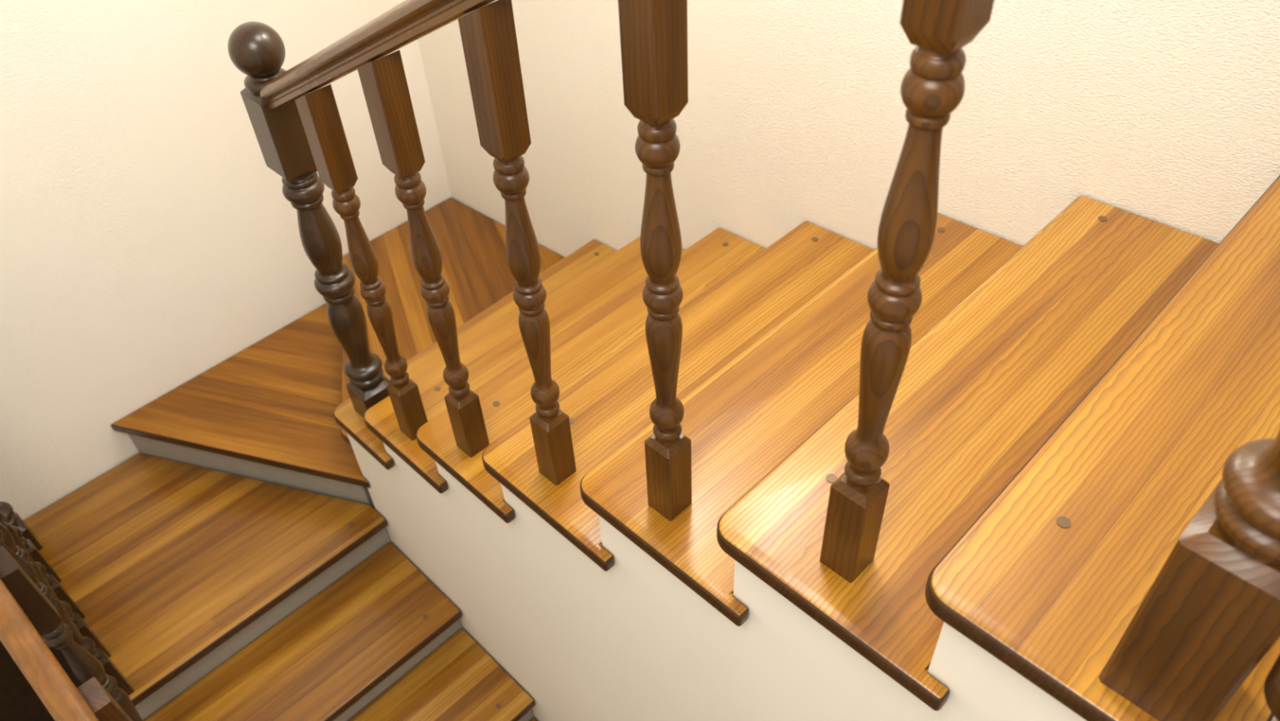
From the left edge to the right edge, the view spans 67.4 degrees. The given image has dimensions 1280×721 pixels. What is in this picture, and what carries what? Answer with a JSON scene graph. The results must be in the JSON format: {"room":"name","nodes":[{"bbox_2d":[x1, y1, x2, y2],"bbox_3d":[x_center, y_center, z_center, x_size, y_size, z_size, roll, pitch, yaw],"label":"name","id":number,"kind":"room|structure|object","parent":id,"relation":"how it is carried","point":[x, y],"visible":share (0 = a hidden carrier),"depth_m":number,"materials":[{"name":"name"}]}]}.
{"room":"staircase","nodes":[
{"label":"staircase","id":0,"kind":"room"},
{"bbox_2d":[0,635,83,720],"bbox_3d":[-2.503,1.440,3.133,0.018,1.005,1.402,33,54,32],"label":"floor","id":1,"kind":"structure","parent":0,"point":[19,701],"depth_m":3.35,"materials":[{"name":"brown wood"}]},
{"bbox_2d":[0,0,451,519],"bbox_3d":[-1.961,-0.386,2.391,0.096,4.621,3.317,33,54,32],"label":"wall","id":2,"kind":"structure","parent":0,"point":[148,238],"depth_m":2.91,"materials":[{"name":"beige paint"}]},
{"bbox_2d":[417,0,1279,257],"bbox_3d":[0.850,-0.337,2.166,4.227,4.621,0.096,30,53,30],"label":"wall","id":3,"kind":"structure","parent":0,"point":[1166,112],"depth_m":2.20,"materials":[{"name":"beige paint"}]},
{"bbox_3d":[-0.253,2.238,2.947,4.480,0.082,3.840,33,54,32],"label":"floor","id":4,"kind":"structure","parent":0,"visible":0},
{"bbox_2d":[22,174,1279,720],"bbox_3d":[0.195,0.831,2.305,4.216,2.797,2.154,33,54,32],"label":"staircase","id":5,"kind":"structure","parent":4,"relation":"on","point":[1068,401],"depth_m":1.93,"materials":[{"name":"brown wood"}]},
{"bbox_2d":[0,501,42,551],"bbox_3d":[-1.943,0.178,2.589,0.110,1.125,0.110,33,54,32],"label":"newel post","id":6,"kind":"object","parent":5,"relation":"on","point":[13,518],"visible":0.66,"depth_m":2.90,"materials":[{"name":"brown wood"}]},
{"bbox_2d":[0,577,98,720],"bbox_3d":[-1.060,0.787,1.920,2.426,0.822,0.057,33,54,32],"label":"handrail","id":7,"kind":"object","parent":6,"relation":"attached to","point":[57,692],"visible":1,"depth_m":1.81,"materials":[{"name":"brown wood"}]},
{"bbox_2d":[0,508,61,582],"bbox_3d":[-1.797,0.341,2.576,0.058,0.896,0.058,33,54,32],"label":"baluster","id":8,"kind":"object","parent":5,"relation":"on","point":[33,552],"visible":0.28,"depth_m":2.78,"materials":[{"name":"brown wood"}]},
{"bbox_2d":[0,511,84,618],"bbox_3d":[-1.670,0.424,2.481,0.058,0.896,0.058,33,54,32],"label":"baluster","id":9,"kind":"object","parent":5,"relation":"on","point":[60,593],"visible":0.34,"depth_m":2.67,"materials":[{"name":"brown wood"}]},
{"bbox_2d":[0,523,111,657],"bbox_3d":[-1.543,0.507,2.386,0.058,0.896,0.058,33,54,32],"label":"baluster","id":10,"kind":"object","parent":5,"relation":"on","point":[85,630],"visible":0.34,"depth_m":2.49,"materials":[{"name":"brown wood"}]},
{"bbox_2d":[0,528,133,695],"bbox_3d":[-1.434,0.578,2.304,0.058,0.896,0.058,33,54,32],"label":"baluster","id":11,"kind":"object","parent":5,"relation":"on","point":[87,643],"visible":0.44,"depth_m":2.40,"materials":[{"name":"brown wood"}]},
{"bbox_2d":[0,546,142,720],"bbox_3d":[-1.267,0.756,2.249,0.058,0.984,0.058,33,54,32],"label":"baluster","id":12,"kind":"object","parent":5,"relation":"on","point":[42,613],"visible":0.73,"depth_m":2.07,"materials":[{"name":"brown wood"}]},
{"bbox_2d":[76,676,133,720],"bbox_3d":[-1.043,0.996,2.179,0.058,0.976,0.058,33,54,32],"label":"baluster","id":13,"kind":"object","parent":5,"relation":"on","point":[105,708],"visible":0.67,"depth_m":1.86,"materials":[{"name":"brown wood"}]},
{"bbox_2d":[227,21,391,417],"bbox_3d":[-0.764,-0.270,2.317,0.110,1.125,0.110,33,54,32],"label":"newel post","id":14,"kind":"object","parent":5,"relation":"on","point":[256,49],"visible":0.96,"depth_m":2.17,"materials":[{"name":"brown wood"}]},
{"bbox_2d":[260,0,495,111],"bbox_3d":[-0.138,-0.492,1.169,1.809,1.058,0.062,33,54,32],"label":"handrail","id":15,"kind":"object","parent":14,"relation":"attached to","point":[408,21],"visible":1,"depth_m":1.53,"materials":[{"name":"brown wood"}]},
{"bbox_2d":[294,84,427,440],"bbox_3d":[-0.595,-0.169,2.120,0.058,0.957,0.058,33,54,32],"label":"baluster","id":16,"kind":"object","parent":5,"relation":"on","point":[319,114],"visible":1,"depth_m":2.01,"materials":[{"name":"brown wood"}]},
{"bbox_2d":[357,49,489,457],"bbox_3d":[-0.405,-0.153,1.881,0.058,0.963,0.058,33,54,32],"label":"baluster","id":17,"kind":"object","parent":5,"relation":"on","point":[384,82],"visible":1,"depth_m":1.76,"materials":[{"name":"brown wood"}]},
{"bbox_2d":[457,0,576,485],"bbox_3d":[-0.189,-0.130,1.614,0.058,0.983,0.058,33,54,32],"label":"baluster","id":18,"kind":"object","parent":5,"relation":"on","point":[488,34],"visible":1,"depth_m":1.45,"materials":[{"name":"brown wood"}]},
{"bbox_2d":[617,0,691,520],"bbox_3d":[0.031,-0.108,1.323,0.058,0.984,0.058,33,54,32],"label":"baluster","id":19,"kind":"object","parent":5,"relation":"on","point":[653,33],"visible":1,"depth_m":1.22,"materials":[{"name":"brown wood"}]},
{"bbox_2d":[819,0,994,582],"bbox_3d":[0.272,-0.080,1.017,0.058,1.005,0.058,33,54,32],"label":"baluster","id":20,"kind":"object","parent":5,"relation":"on","point":[933,86],"visible":1,"depth_m":0.97,"materials":[{"name":"brown wood"}]},
{"bbox_2d":[1098,428,1279,720],"bbox_3d":[0.532,-0.123,0.580,0.110,1.276,0.110,33,54,32],"label":"newel post","id":21,"kind":"object","parent":5,"relation":"on","point":[1210,615],"visible":1,"depth_m":0.86,"materials":[{"name":"brown wood"}]}
]}

